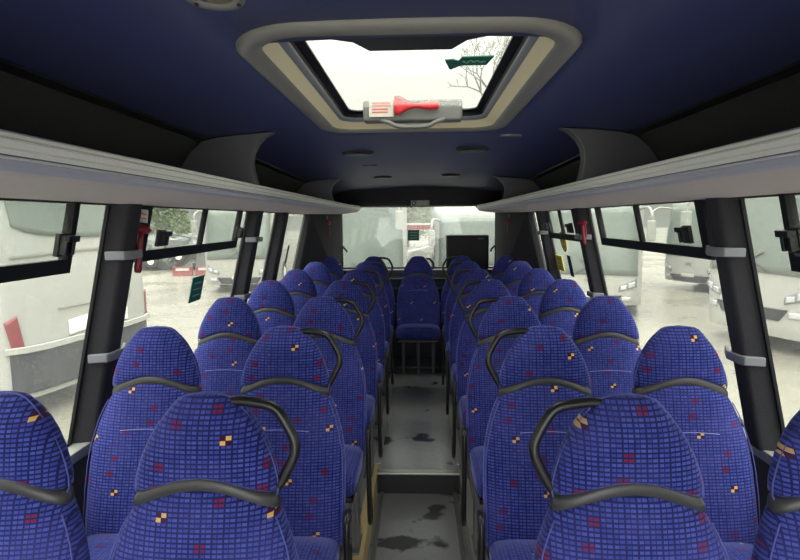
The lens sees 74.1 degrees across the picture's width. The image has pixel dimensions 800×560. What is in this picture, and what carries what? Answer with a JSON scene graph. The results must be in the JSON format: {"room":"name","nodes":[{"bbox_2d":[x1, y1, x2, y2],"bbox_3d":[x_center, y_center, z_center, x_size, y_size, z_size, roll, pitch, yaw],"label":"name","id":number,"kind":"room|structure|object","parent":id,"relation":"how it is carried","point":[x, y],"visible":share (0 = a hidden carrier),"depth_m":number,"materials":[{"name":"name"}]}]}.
{"room":"vehicle interior","nodes":[
{"label":"vehicle interior","id":0,"kind":"room"},
{"bbox_2d":[66,440,91,526],"bbox_3d":[-1.135,0.446,1.835,0.340,2.200,8.660,0,6,2],"label":"wall","id":1,"kind":"structure","parent":0,"point":[79,468],"depth_m":2.06,"materials":[{"name":"black plastic"}]},
{"bbox_2d":[0,202,110,446],"bbox_3d":[-1.147,0.255,1.224,0.280,0.918,1.450,0,6,2],"label":"window","id":2,"kind":"structure","parent":1,"relation":"in","point":[65,242],"depth_m":1.66,"materials":[{"name":"black metal"}]},
{"bbox_2d":[68,442,93,464],"bbox_3d":[-1.229,0.664,1.783,0.085,0.040,8.500,0,6,2],"label":"trim","id":3,"kind":"structure","parent":1,"relation":"attached to","point":[77,451],"depth_m":1.97,"materials":[{"name":"grey plastic"}]},
{"bbox_2d":[72,204,142,442],"bbox_3d":[-1.111,0.152,2.038,0.299,0.938,0.209,0,6,2],"label":"trim","id":4,"kind":"structure","parent":1,"relation":"attached to","point":[104,350],"depth_m":1.97,"materials":[{"name":"black plastic"}]},
{"bbox_2d":[134,224,151,272],"bbox_3d":[-1.009,-0.123,2.072,0.041,0.190,0.080,5,9,42],"label":"hammer","id":5,"kind":"object","parent":1,"relation":"attached to","point":[143,229],"visible":0.61,"depth_m":2.05,"materials":[{"name":"red plastic"}]},
{"bbox_2d":[0,71,307,214],"bbox_3d":[-0.965,-0.408,1.732,0.155,0.318,8.660,0,6,2],"label":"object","id":6,"kind":"structure","parent":1,"relation":"attached to","point":[27,107],"depth_m":1.61,"materials":[{"name":"black plastic"}]},
{"bbox_2d":[0,58,335,193],"bbox_3d":[-0.871,-0.512,1.716,0.049,0.093,8.660,0,6,2],"label":"trim","id":7,"kind":"structure","parent":1,"relation":"attached to","point":[6,66],"depth_m":1.53,"materials":[{"name":"black plastic"}]},
{"bbox_2d":[0,129,360,213],"bbox_3d":[-0.799,-0.431,1.884,0.477,0.317,8.180,0,6,2],"label":"luggage rack","id":8,"kind":"object","parent":1,"relation":"attached to","point":[219,172],"visible":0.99,"depth_m":1.56,"materials":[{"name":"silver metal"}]},
{"bbox_2d":[133,205,248,296],"bbox_3d":[-1.089,0.077,2.793,0.280,0.918,1.390,0,6,2],"label":"window","id":9,"kind":"structure","parent":1,"relation":"in","point":[162,236],"depth_m":2.66,"materials":[{"name":"black metal"}]},
{"bbox_2d":[188,275,204,302],"bbox_3d":[-1.100,0.047,2.866,0.037,0.137,0.150,0,6,2],"label":"sticker","id":10,"kind":"object","parent":9,"relation":"attached to","point":[197,282],"visible":1,"depth_m":2.86,"materials":[{"name":"teal paper"}]},
{"bbox_2d":[192,281,201,296],"bbox_3d":[-1.097,0.048,2.866,0.004,0.076,0.090,13,7,1],"label":"print","id":11,"kind":"object","parent":10,"relation":"attached to","point":[200,281],"depth_m":2.86},
{"bbox_2d":[230,211,263,302],"bbox_3d":[-1.054,-0.024,3.587,0.299,0.938,0.229,0,6,2],"label":"trim","id":12,"kind":"structure","parent":1,"relation":"attached to","point":[251,239],"depth_m":3.49,"materials":[{"name":"black plastic"}]},
{"bbox_2d":[262,213,276,280],"bbox_3d":[-1.069,-0.051,3.921,0.236,0.918,0.480,0,6,2],"label":"window","id":13,"kind":"structure","parent":1,"relation":"in","point":[275,213],"depth_m":4.13,"materials":[{"name":"clear glass"}]},
{"bbox_2d":[261,212,288,281],"bbox_3d":[-1.029,-0.100,4.256,0.299,0.938,0.190,0,6,2],"label":"trim","id":14,"kind":"structure","parent":1,"relation":"attached to","point":[273,263],"depth_m":4.16,"materials":[{"name":"black plastic"}]},
{"bbox_2d":[292,194,341,269],"bbox_3d":[-0.902,-0.070,5.710,0.470,1.950,0.930,0,6,2],"label":"trim","id":15,"kind":"structure","parent":1,"relation":"attached to","point":[319,245],"depth_m":5.56,"materials":[{"name":"black plastic"}]},
{"bbox_2d":[389,277,445,358],"bbox_3d":[0.209,0.425,5.922,2.200,0.900,0.120,0,6,2],"label":"trim","id":16,"kind":"structure","parent":1,"relation":"attached to","point":[425,348],"depth_m":5.89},
{"bbox_2d":[0,0,799,193],"bbox_3d":[0.045,-0.554,1.678,1.846,0.146,8.660,0,6,2],"label":"ceiling","id":17,"kind":"structure","parent":0,"point":[636,64],"depth_m":1.31,"materials":[{"name":"blue fabric"}]},
{"bbox_2d":[186,0,244,10],"bbox_3d":[-0.334,-0.507,0.952,0.110,0.013,0.110,0,6,2],"label":"recessed light","id":18,"kind":"object","parent":17,"relation":"in","point":[217,5],"visible":1,"depth_m":0.98,"materials":[{"name":"grey plastic"}]},
{"bbox_2d":[342,150,372,156],"bbox_3d":[-0.248,-0.736,3.088,0.187,0.020,0.187,0,6,2],"label":"ceiling speaker","id":19,"kind":"object","parent":17,"relation":"attached to","point":[354,153],"visible":0.97,"depth_m":3.04,"materials":[{"name":"black plastic"}]},
{"bbox_2d":[235,17,581,132],"bbox_3d":[0.035,-0.632,1.740,0.800,0.123,1.330,0,6,2],"label":"roof hatch","id":20,"kind":"object","parent":17,"relation":"attached to","point":[527,63],"visible":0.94,"depth_m":1.40,"materials":[{"name":"grey plastic"}]},
{"bbox_2d":[369,99,393,116],"bbox_3d":[-0.077,-0.703,2.170,0.100,0.068,0.006,0,6,2],"label":"instruction label","id":21,"kind":"object","parent":20,"relation":"attached to","point":[377,108],"visible":1,"depth_m":2.17,"materials":[{"name":"white paper"}]},
{"bbox_2d":[372,102,389,112],"bbox_3d":[-0.077,-0.705,2.168,0.076,0.041,0.002,0,6,2],"label":"print","id":22,"kind":"object","parent":21,"relation":"attached to","point":[377,107],"depth_m":2.17,"materials":[{"name":"red"}]},
{"bbox_2d":[394,96,438,114],"bbox_3d":[0.067,-0.709,2.144,0.181,0.074,0.026,0,6,2],"label":"hammer","id":23,"kind":"object","parent":20,"relation":"attached to","point":[400,105],"visible":1,"depth_m":2.14,"materials":[{"name":"red plastic"}]},
{"bbox_2d":[445,55,493,68],"bbox_3d":[0.199,-0.636,1.554,0.137,0.006,0.125,0,6,2],"label":"sticker","id":24,"kind":"object","parent":20,"relation":"attached to","point":[464,60],"visible":1,"depth_m":1.53,"materials":[{"name":"teal"}]},
{"bbox_2d":[456,146,488,152],"bbox_3d":[0.409,-0.733,2.983,0.187,0.020,0.187,0,6,2],"label":"ceiling speaker","id":25,"kind":"object","parent":17,"relation":"attached to","point":[468,149],"visible":0.98,"depth_m":2.93,"materials":[{"name":"black plastic"}]},
{"bbox_2d":[457,148,487,152],"bbox_3d":[0.409,-0.733,2.983,0.176,0.020,0.176,0,6,2],"label":"grille","id":26,"kind":"object","parent":25,"relation":"attached to","point":[462,150],"depth_m":2.94,"materials":[{"name":"black plastic"}]},
{"bbox_2d":[367,358,468,559],"bbox_3d":[0.063,1.435,1.903,0.520,0.200,8.660,0,6,2],"label":"floor","id":27,"kind":"structure","parent":0,"point":[418,435],"depth_m":3.38,"materials":[{"name":"plastic"}]},
{"bbox_2d":[339,358,489,557],"bbox_3d":[0.063,1.435,1.903,2.620,0.200,8.660,0,6,2],"label":"platform","id":28,"kind":"object","parent":27,"relation":"on","point":[375,431],"depth_m":3.61,"materials":[{"name":"plastic"}]},
{"bbox_2d":[0,391,90,559],"bbox_3d":[-0.915,0.860,1.017,0.450,1.159,0.608,0,6,2],"label":"chair","id":29,"kind":"object","parent":28,"relation":"on","point":[41,518],"visible":1,"depth_m":1.16,"materials":[{"name":"fabric"}]},
{"bbox_2d":[83,326,201,559],"bbox_3d":[-0.901,0.775,1.762,0.450,1.159,0.608,0,6,2],"label":"chair","id":30,"kind":"object","parent":28,"relation":"on","point":[157,366],"visible":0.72,"depth_m":1.89,"materials":[{"name":"fabric"}]},
{"bbox_2d":[87,534,119,559],"bbox_3d":[-0.903,0.940,1.670,0.440,0.149,0.388,0,6,2],"label":"cushion","id":31,"kind":"object","parent":30,"relation":"on","point":[100,545],"depth_m":1.76,"materials":[{"name":"fabric"}]},
{"bbox_2d":[109,391,299,559],"bbox_3d":[-0.425,0.857,0.998,0.477,1.159,0.608,0,6,2],"label":"chair","id":32,"kind":"object","parent":28,"relation":"on","point":[209,483],"visible":1,"depth_m":1.14,"materials":[{"name":"fabric"}]},
{"bbox_2d":[194,297,261,395],"bbox_3d":[-0.871,0.690,2.506,0.450,1.159,0.608,0,6,2],"label":"chair","id":33,"kind":"object","parent":28,"relation":"on","point":[230,329],"visible":0.38,"depth_m":2.65,"materials":[{"name":"fabric"}]},
{"bbox_2d":[247,280,295,334],"bbox_3d":[-0.846,0.606,3.251,0.450,1.159,0.608,0,6,2],"label":"chair","id":34,"kind":"object","parent":28,"relation":"on","point":[272,304],"visible":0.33,"depth_m":3.40,"materials":[{"name":"fabric"}]},
{"bbox_2d":[240,326,351,559],"bbox_3d":[-0.410,0.773,1.744,0.477,1.159,0.608,0,6,2],"label":"chair","id":35,"kind":"object","parent":28,"relation":"on","point":[286,367],"visible":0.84,"depth_m":1.87,"materials":[{"name":"blue fabric"}]},
{"bbox_2d":[293,536,339,559],"bbox_3d":[-0.426,0.937,1.652,0.440,0.149,0.388,0,6,2],"label":"cushion","id":36,"kind":"object","parent":35,"relation":"on","point":[308,547],"depth_m":1.75,"materials":[{"name":"fabric"}]},
{"bbox_2d":[281,269,317,317],"bbox_3d":[-0.819,0.521,3.996,0.450,1.159,0.608,0,6,2],"label":"chair","id":37,"kind":"object","parent":28,"relation":"on","point":[301,287],"visible":0.27,"depth_m":4.14,"materials":[{"name":"fabric"}]},
{"bbox_2d":[304,262,332,296],"bbox_3d":[-0.790,0.437,4.741,0.450,1.159,0.608,0,6,2],"label":"chair","id":38,"kind":"object","parent":28,"relation":"on","point":[320,275],"visible":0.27,"depth_m":4.88,"materials":[{"name":"fabric"}]},
{"bbox_2d":[293,296,372,555],"bbox_3d":[-0.382,0.688,2.488,0.477,1.159,0.608,0,6,2],"label":"chair","id":39,"kind":"object","parent":28,"relation":"on","point":[348,390],"visible":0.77,"depth_m":2.60,"materials":[{"name":"blue fabric"}]},
{"bbox_2d":[344,444,362,498],"bbox_3d":[-0.398,0.853,2.397,0.440,0.149,0.388,0,6,2],"label":"cushion","id":40,"kind":"object","parent":39,"relation":"on","point":[353,452],"depth_m":2.33,"materials":[{"name":"fabric"}]},
{"bbox_2d":[323,256,343,281],"bbox_3d":[-0.765,0.352,5.486,0.450,1.159,0.608,0,6,2],"label":"chair","id":41,"kind":"object","parent":28,"relation":"on","point":[332,264],"visible":0.21,"depth_m":5.63,"materials":[{"name":"fabric"}]},
{"bbox_2d":[323,280,382,477],"bbox_3d":[-0.359,0.604,3.233,0.477,1.159,0.608,0,6,2],"label":"chair","id":42,"kind":"object","parent":28,"relation":"on","point":[365,343],"visible":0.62,"depth_m":3.35,"materials":[{"name":"blue fabric"}]},
{"bbox_2d":[366,394,374,426],"bbox_3d":[-0.375,0.768,3.141,0.440,0.149,0.388,0,6,2],"label":"cushion","id":43,"kind":"object","parent":42,"relation":"on","point":[370,397],"depth_m":3.09,"materials":[{"name":"fabric"}]},
{"bbox_2d":[342,269,388,428],"bbox_3d":[-0.330,0.519,3.978,0.477,1.159,0.608,0,6,2],"label":"chair","id":44,"kind":"object","parent":28,"relation":"on","point":[376,317],"visible":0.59,"depth_m":4.10,"materials":[{"name":"blue fabric"}]},
{"bbox_2d":[352,464,378,559],"bbox_3d":[-0.266,1.564,0.489,0.048,0.145,5.800,0,6,2],"label":"trim","id":45,"kind":"structure","parent":28,"relation":"attached to","point":[366,529],"depth_m":2.75,"materials":[{"name":"beige plastic"}]},
{"bbox_2d":[355,262,393,395],"bbox_3d":[-0.303,0.435,4.723,0.477,1.159,0.608,0,6,2],"label":"chair","id":46,"kind":"object","parent":28,"relation":"on","point":[383,301],"visible":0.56,"depth_m":4.85,"materials":[{"name":"blue fabric"}]},
{"bbox_2d":[364,256,394,370],"bbox_3d":[-0.285,0.350,5.468,0.450,1.159,0.608,0,6,2],"label":"chair","id":47,"kind":"object","parent":28,"relation":"on","point":[388,288],"visible":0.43,"depth_m":5.60,"materials":[{"name":"fabric"}]},
{"bbox_2d":[441,256,470,371],"bbox_3d":[0.650,0.346,5.433,0.450,1.159,0.608,0,6,2],"label":"chair","id":48,"kind":"object","parent":28,"relation":"on","point":[446,288],"visible":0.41,"depth_m":5.58,"materials":[{"name":"fabric"}]},
{"bbox_2d":[442,261,480,395],"bbox_3d":[0.612,0.430,4.688,0.477,1.159,0.608,0,6,2],"label":"chair","id":49,"kind":"object","parent":28,"relation":"on","point":[451,298],"visible":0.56,"depth_m":4.83,"materials":[{"name":"blue fabric"}]},
{"bbox_2d":[458,465,476,559],"bbox_3d":[0.286,1.561,0.469,0.048,0.145,5.800,0,6,2],"label":"trim","id":50,"kind":"structure","parent":28,"relation":"attached to","point":[468,528],"depth_m":2.76,"materials":[{"name":"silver metal"}]},
{"bbox_2d":[446,268,491,428],"bbox_3d":[0.585,0.515,3.943,0.477,1.159,0.608,0,6,2],"label":"chair","id":51,"kind":"object","parent":28,"relation":"on","point":[457,318],"visible":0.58,"depth_m":4.08,"materials":[{"name":"blue fabric"}]},
{"bbox_2d":[452,279,510,478],"bbox_3d":[0.559,0.600,3.199,0.477,1.159,0.608,0,6,2],"label":"chair","id":52,"kind":"object","parent":28,"relation":"on","point":[488,288],"visible":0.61,"depth_m":3.33,"materials":[{"name":"blue fabric"}]},
{"bbox_2d":[459,395,466,427],"bbox_3d":[0.570,0.764,3.106,0.440,0.149,0.388,0,6,2],"label":"cushion","id":53,"kind":"object","parent":52,"relation":"on","point":[462,398],"depth_m":3.05,"materials":[{"name":"fabric"}]},
{"bbox_2d":[461,296,540,556],"bbox_3d":[0.532,0.684,2.454,0.477,1.159,0.608,0,6,2],"label":"chair","id":54,"kind":"object","parent":28,"relation":"on","point":[505,312],"visible":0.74,"depth_m":2.58,"materials":[{"name":"blue fabric"}]},
{"bbox_2d":[470,446,483,497],"bbox_3d":[0.542,0.849,2.361,0.440,0.149,0.388,0,6,2],"label":"cushion","id":55,"kind":"object","parent":54,"relation":"on","point":[476,452],"depth_m":2.32,"materials":[{"name":"fabric"}]},
{"bbox_2d":[491,255,513,281],"bbox_3d":[1.125,0.344,5.415,0.450,1.159,0.608,0,6,2],"label":"chair","id":56,"kind":"object","parent":28,"relation":"on","point":[501,265],"visible":0.18,"depth_m":5.57,"materials":[{"name":"fabric"}]},
{"bbox_2d":[502,261,531,295],"bbox_3d":[1.095,0.428,4.670,0.450,1.159,0.608,0,6,2],"label":"chair","id":57,"kind":"object","parent":28,"relation":"on","point":[517,270],"visible":0.23,"depth_m":4.82,"materials":[{"name":"fabric"}]},
{"bbox_2d":[477,325,590,559],"bbox_3d":[0.499,0.769,1.710,0.477,1.159,0.608,0,6,2],"label":"chair","id":58,"kind":"object","parent":28,"relation":"on","point":[543,367],"visible":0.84,"depth_m":1.84,"materials":[{"name":"blue fabric"}]},
{"bbox_2d":[489,539,536,559],"bbox_3d":[0.509,0.933,1.617,0.440,0.149,0.388,0,6,2],"label":"cushion","id":59,"kind":"object","parent":58,"relation":"on","point":[499,549],"depth_m":1.73,"materials":[{"name":"fabric"}]},
{"bbox_2d":[517,268,554,317],"bbox_3d":[1.069,0.513,3.925,0.450,1.159,0.608,0,6,2],"label":"chair","id":60,"kind":"object","parent":28,"relation":"on","point":[535,282],"visible":0.23,"depth_m":4.07,"materials":[{"name":"fabric"}]},
{"bbox_2d":[538,279,587,338],"bbox_3d":[1.041,0.597,3.181,0.450,1.159,0.608,0,6,2],"label":"chair","id":61,"kind":"object","parent":28,"relation":"on","point":[561,303],"visible":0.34,"depth_m":3.33,"materials":[{"name":"fabric"}]},
{"bbox_2d":[572,295,641,396],"bbox_3d":[1.012,0.682,2.436,0.450,1.159,0.608,0,6,2],"label":"chair","id":62,"kind":"object","parent":28,"relation":"on","point":[605,333],"visible":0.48,"depth_m":2.58,"materials":[{"name":"fabric"}]},
{"bbox_2d":[529,393,729,559],"bbox_3d":[0.475,0.853,0.965,0.477,1.159,0.608,0,6,2],"label":"chair","id":63,"kind":"object","parent":28,"relation":"on","point":[626,482],"visible":1,"depth_m":1.11,"materials":[{"name":"fabric"}]},
{"bbox_2d":[632,325,759,559],"bbox_3d":[0.988,0.766,1.691,0.450,1.159,0.608,0,6,2],"label":"chair","id":64,"kind":"object","parent":28,"relation":"on","point":[678,367],"visible":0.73,"depth_m":1.82,"materials":[{"name":"fabric"}]},
{"bbox_2d":[720,542,753,559],"bbox_3d":[0.985,0.931,1.599,0.440,0.149,0.388,0,6,2],"label":"cushion","id":65,"kind":"object","parent":64,"relation":"on","point":[735,550],"depth_m":1.71,"materials":[{"name":"fabric"}]},
{"bbox_2d":[751,410,799,559],"bbox_3d":[0.957,0.851,0.947,0.450,1.159,0.608,0,6,2],"label":"chair","id":66,"kind":"object","parent":28,"relation":"on","point":[777,537],"visible":1,"depth_m":1.12,"materials":[{"name":"fabric"}]},
{"bbox_2d":[374,373,460,464],"bbox_3d":[0.152,1.053,4.344,0.568,0.007,2.000,0,6,2],"label":"trim","id":67,"kind":"structure","parent":27,"relation":"on","point":[377,460],"depth_m":3.96,"materials":[{"name":"silver metal"}]},
{"bbox_2d":[370,491,465,559],"bbox_3d":[0.010,1.631,0.477,0.474,0.012,5.780,0,6,2],"label":"trim","id":68,"kind":"structure","parent":27,"relation":"on","point":[378,517],"depth_m":2.89,"materials":[{"name":"grey"}]},
{"bbox_2d":[377,475,458,493],"bbox_3d":[0.113,1.255,3.273,0.518,0.128,0.015,0,6,2],"label":"trim","id":69,"kind":"structure","parent":27,"relation":"attached to","point":[407,484],"depth_m":3.27,"materials":[{"name":"black plastic"}]},
{"bbox_2d":[396,256,440,373],"bbox_3d":[0.186,0.350,5.430,0.450,1.159,0.608,0,6,2],"label":"chair","id":70,"kind":"object","parent":27,"relation":"on","point":[418,308],"visible":1,"depth_m":5.52,"materials":[{"name":"fabric"}]},
{"bbox_2d":[396,324,440,339],"bbox_3d":[0.183,0.515,5.338,0.440,0.149,0.388,0,6,2],"label":"cushion","id":71,"kind":"object","parent":70,"relation":"on","point":[403,331],"depth_m":5.15,"materials":[{"name":"fabric"}]},
{"bbox_2d":[377,469,459,475],"bbox_3d":[0.113,1.184,3.262,0.518,0.015,0.050,0,6,2],"label":"trim","id":72,"kind":"structure","parent":27,"relation":"attached to","point":[379,471],"depth_m":3.25,"materials":[{"name":"silver metal"}]},
{"bbox_2d":[739,417,769,526],"bbox_3d":[1.243,0.436,1.746,0.340,2.200,8.660,0,6,2],"label":"wall","id":73,"kind":"structure","parent":0,"point":[762,468],"depth_m":2.01,"materials":[{"name":"black plastic"}]},
{"bbox_2d":[495,192,546,269],"bbox_3d":[1.296,-0.080,5.628,0.470,1.950,0.930,0,6,2],"label":"trim","id":74,"kind":"structure","parent":73,"relation":"attached to","point":[517,243],"depth_m":5.47,"materials":[{"name":"black plastic"}]},
{"bbox_2d":[535,211,561,279],"bbox_3d":[1.333,-0.168,4.681,0.299,0.938,0.209,0,6,2],"label":"trim","id":75,"kind":"structure","parent":73,"relation":"attached to","point":[550,261],"depth_m":4.59,"materials":[{"name":"black plastic"}]},
{"bbox_2d":[543,209,579,278],"bbox_3d":[1.318,-0.093,4.110,0.280,0.918,0.960,0,6,2],"label":"window","id":76,"kind":"structure","parent":73,"relation":"in","point":[548,226],"depth_m":4.03,"materials":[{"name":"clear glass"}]},
{"bbox_2d":[577,220,586,244],"bbox_3d":[1.166,-0.303,3.391,0.064,0.154,0.033,5,9,42],"label":"hammer","id":77,"kind":"object","parent":73,"relation":"attached to","point":[582,223],"visible":1,"depth_m":3.38,"materials":[{"name":"red plastic"}]},
{"bbox_2d":[573,208,608,297],"bbox_3d":[1.290,-0.037,3.529,0.299,0.938,0.209,0,6,2],"label":"trim","id":78,"kind":"structure","parent":73,"relation":"attached to","point":[596,288],"depth_m":3.44,"materials":[{"name":"black plastic"}]},
{"bbox_2d":[476,127,799,212],"bbox_3d":[0.903,-0.439,1.820,0.477,0.317,8.180,0,6,2],"label":"luggage rack","id":79,"kind":"object","parent":73,"relation":"attached to","point":[617,168],"visible":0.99,"depth_m":1.73,"materials":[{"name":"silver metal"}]},
{"bbox_2d":[500,60,799,192],"bbox_3d":[0.963,-0.520,1.648,0.049,0.093,8.660,0,6,2],"label":"trim","id":80,"kind":"structure","parent":73,"relation":"attached to","point":[792,69],"depth_m":1.60,"materials":[{"name":"black plastic"}]},
{"bbox_2d":[529,73,799,212],"bbox_3d":[1.058,-0.417,1.656,0.155,0.318,8.660,0,6,2],"label":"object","id":81,"kind":"structure","parent":73,"relation":"attached to","point":[772,108],"depth_m":1.68,"materials":[{"name":"black plastic"}]},
{"bbox_2d":[587,200,744,426],"bbox_3d":[1.266,0.066,2.705,0.280,0.918,1.470,0,6,2],"label":"window","id":82,"kind":"structure","parent":73,"relation":"in","point":[685,235],"depth_m":2.31,"materials":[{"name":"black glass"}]},
{"bbox_2d":[705,198,780,450],"bbox_3d":[1.230,0.146,1.915,0.299,0.938,0.199,0,6,2],"label":"window pillar","id":83,"kind":"structure","parent":73,"relation":"attached to","point":[748,354],"depth_m":1.85,"materials":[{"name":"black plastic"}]},
{"bbox_2d":[742,426,773,464],"bbox_3d":[1.335,0.653,1.687,0.085,0.040,8.500,0,6,2],"label":"trim","id":84,"kind":"structure","parent":73,"relation":"attached to","point":[766,456],"depth_m":1.90,"materials":[{"name":"grey plastic"}]},
{"bbox_2d":[739,194,799,433],"bbox_3d":[1.207,0.246,1.121,0.280,0.918,1.420,0,6,2],"label":"window","id":85,"kind":"structure","parent":73,"relation":"in","point":[789,237],"depth_m":1.56,"materials":[{"name":"glass"}]},
{"bbox_3d":[0.214,-0.051,6.120,2.600,2.200,0.060,0,6,2],"label":"wall","id":86,"kind":"structure","parent":0,"visible":0},
{"bbox_2d":[343,268,492,277],"bbox_3d":[0.210,-0.060,6.006,1.760,0.125,0.156,0,6,2],"label":"trim","id":87,"kind":"structure","parent":86,"relation":"attached to","point":[396,273],"depth_m":5.93,"materials":[{"name":"grey"}]},
{"bbox_2d":[337,187,499,206],"bbox_3d":[0.200,-0.914,5.836,1.840,0.210,0.310,0,6,2],"label":"trim","id":88,"kind":"structure","parent":86,"relation":"attached to","point":[437,196],"depth_m":5.72,"materials":[{"name":"black plastic"}]},
{"bbox_2d":[342,219,495,268],"bbox_3d":[0.210,-0.494,6.057,1.800,0.735,0.044,0,6,2],"label":"window","id":89,"kind":"structure","parent":86,"relation":"in","point":[342,219],"depth_m":6.08,"materials":[{"name":"black rubber"}]},
{"bbox_2d":[408,230,418,240],"bbox_3d":[0.154,-0.510,6.051,0.130,0.120,0.006,0,6,2],"label":"sticker","id":90,"kind":"object","parent":89,"relation":"attached to","point":[413,235],"visible":1,"depth_m":6.05,"materials":[{"name":"teal"}]},
{"bbox_2d":[411,200,428,205],"bbox_3d":[0.217,-0.832,5.712,0.200,0.068,0.008,0,6,2],"label":"sticker","id":91,"kind":"object","parent":86,"relation":"attached to","point":[413,202],"visible":1,"depth_m":5.71,"materials":[{"name":"grey plastic"}]},
{"bbox_2d":[446,235,488,268],"bbox_3d":[0.751,-0.312,5.916,0.470,0.385,0.106,0,6,2],"label":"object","id":92,"kind":"object","parent":86,"relation":"attached to","point":[475,247],"visible":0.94,"depth_m":5.86,"materials":[{"name":"black plastic"}]},
{"label":"outside","id":93,"kind":"structure","parent":0,"visible":0},
{"bbox_2d":[35,228,799,440],"bbox_3d":[1.843,-3.014,49.945,180.000,0.200,180.000,0,6,2],"label":"ground","id":94,"kind":"structure","parent":93,"point":[664,302],"depth_m":14.05,"materials":[{"name":"white snow"}]},
{"bbox_2d":[0,201,149,397],"bbox_3d":[-9.330,-0.038,8.520,10.080,3.400,2.910,0,7,9],"label":"coach","id":95,"kind":"object","parent":94,"relation":"on","point":[43,320],"visible":0.4,"depth_m":6.92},
{"bbox_2d":[3,316,24,355],"bbox_3d":[-4.786,0.696,6.576,0.197,0.500,0.029,-6,9,-42],"label":"tail light","id":96,"kind":"object","parent":95,"relation":"on","point":[13,326],"depth_m":6.56,"materials":[{"name":"red"}]},
{"bbox_2d":[58,293,131,308],"bbox_3d":[-4.427,0.297,7.801,0.048,0.012,1.502,0,7,9],"label":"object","id":97,"kind":"object","parent":95,"relation":"attached to","point":[82,303],"depth_m":7.37,"materials":[{"name":"grey"}]},
{"bbox_2d":[148,208,191,236],"bbox_3d":[-23.193,-6.242,50.398,6.064,6.562,5.805,0,6,2],"label":"tree","id":98,"kind":"object","parent":94,"relation":"on","point":[159,220],"visible":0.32,"depth_m":50.67,"materials":[{"name":"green plant"}]},
{"bbox_2d":[142,230,204,269],"bbox_3d":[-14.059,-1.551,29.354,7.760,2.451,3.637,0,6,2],"label":"parked car","id":99,"kind":"object","parent":94,"relation":"on","point":[193,260],"visible":0.27,"depth_m":28.18,"materials":[{"name":"grey metal"}]},
{"bbox_2d":[172,267,193,275],"bbox_3d":[-10.284,-0.408,25.109,0.900,0.420,0.285,-2,7,-9],"label":"barrier","id":100,"kind":"object","parent":94,"relation":"on","point":[177,271],"visible":1,"depth_m":25.01,"materials":[{"name":"red plastic"}]},
{"bbox_2d":[191,210,302,285],"bbox_3d":[-6.026,-1.710,23.480,2.940,3.300,10.380,-1,6,-4],"label":"coach","id":101,"kind":"object","parent":94,"relation":"on","point":[220,265],"visible":0.43,"depth_m":18.81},
{"bbox_2d":[218,277,260,283],"bbox_3d":[-5.714,0.019,18.860,1.552,0.223,0.080,-1,6,-4],"label":"grille","id":102,"kind":"object","parent":101,"relation":"attached to","point":[221,280],"depth_m":18.84,"materials":[{"name":"grey"}]},
{"bbox_2d":[342,207,406,266],"bbox_3d":[-1.169,-1.405,19.523,2.670,3.500,11.380,-1,6,-1],"label":"coach","id":103,"kind":"object","parent":94,"relation":"on","point":[370,231],"visible":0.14,"depth_m":14.28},
{"bbox_2d":[407,244,429,262],"bbox_3d":[2.126,-1.553,27.944,3.574,1.841,1.800,0,6,2],"label":"parked car","id":104,"kind":"object","parent":94,"relation":"on","point":[424,251],"visible":0.19,"depth_m":27.16,"materials":[{"name":"white paint"}]},
{"bbox_2d":[407,223,429,228],"bbox_3d":[0.917,-2.109,30.468,2.600,2.400,0.110,0,6,2],"label":"sign panel","id":105,"kind":"object","parent":94,"relation":"on","point":[409,225],"visible":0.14,"depth_m":30.30,"materials":[{"name":"red"}]},
{"bbox_2d":[407,207,430,246],"bbox_3d":[0.404,-6.550,49.189,6.234,7.036,5.384,0,6,2],"label":"tree","id":106,"kind":"object","parent":94,"relation":"on","point":[427,213],"visible":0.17,"depth_m":48.60,"materials":[{"name":"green plant"}]},
{"bbox_2d":[428,206,494,266],"bbox_3d":[2.489,-1.240,20.222,2.940,2.950,8.380,0,6,2],"label":"coach","id":107,"kind":"object","parent":94,"relation":"on","point":[466,220],"visible":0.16,"depth_m":16.54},
{"bbox_2d":[445,36,511,94],"bbox_3d":[5.301,-6.308,25.937,5.611,11.704,7.062,-2,7,-15],"label":"bare tree","id":108,"kind":"object","parent":94,"relation":"on","point":[507,38],"visible":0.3,"depth_m":25.85,"materials":[{"name":"grey plant"}]},
{"bbox_2d":[535,205,655,304],"bbox_3d":[6.486,-1.119,17.741,2.940,3.200,9.380,2,7,21],"label":"coach","id":109,"kind":"object","parent":94,"relation":"on","point":[622,267],"visible":0.36,"depth_m":13.61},
{"bbox_2d":[649,202,710,284],"bbox_3d":[14.433,-1.494,19.996,10.380,3.300,2.940,-3,7,-22],"label":"coach","id":110,"kind":"object","parent":94,"relation":"on","point":[677,268],"visible":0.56,"depth_m":18.52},
{"bbox_2d":[670,273,708,282],"bbox_3d":[9.993,-0.061,18.362,0.080,0.223,1.552,-3,7,-22],"label":"grille","id":111,"kind":"object","parent":110,"relation":"attached to","point":[683,277],"depth_m":18.26,"materials":[{"name":"grey"}]},
{"bbox_2d":[680,195,799,341],"bbox_3d":[11.475,-0.556,11.488,10.380,3.400,2.940,-2,7,-15],"label":"coach","id":112,"kind":"object","parent":94,"relation":"on","point":[779,285],"visible":0.39,"depth_m":9.94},
{"bbox_2d":[717,299,786,320],"bbox_3d":[6.837,0.586,10.390,0.061,0.220,1.552,-2,7,-15],"label":"grille","id":113,"kind":"object","parent":112,"relation":"attached to","point":[772,313],"depth_m":9.91,"materials":[{"name":"grey"}]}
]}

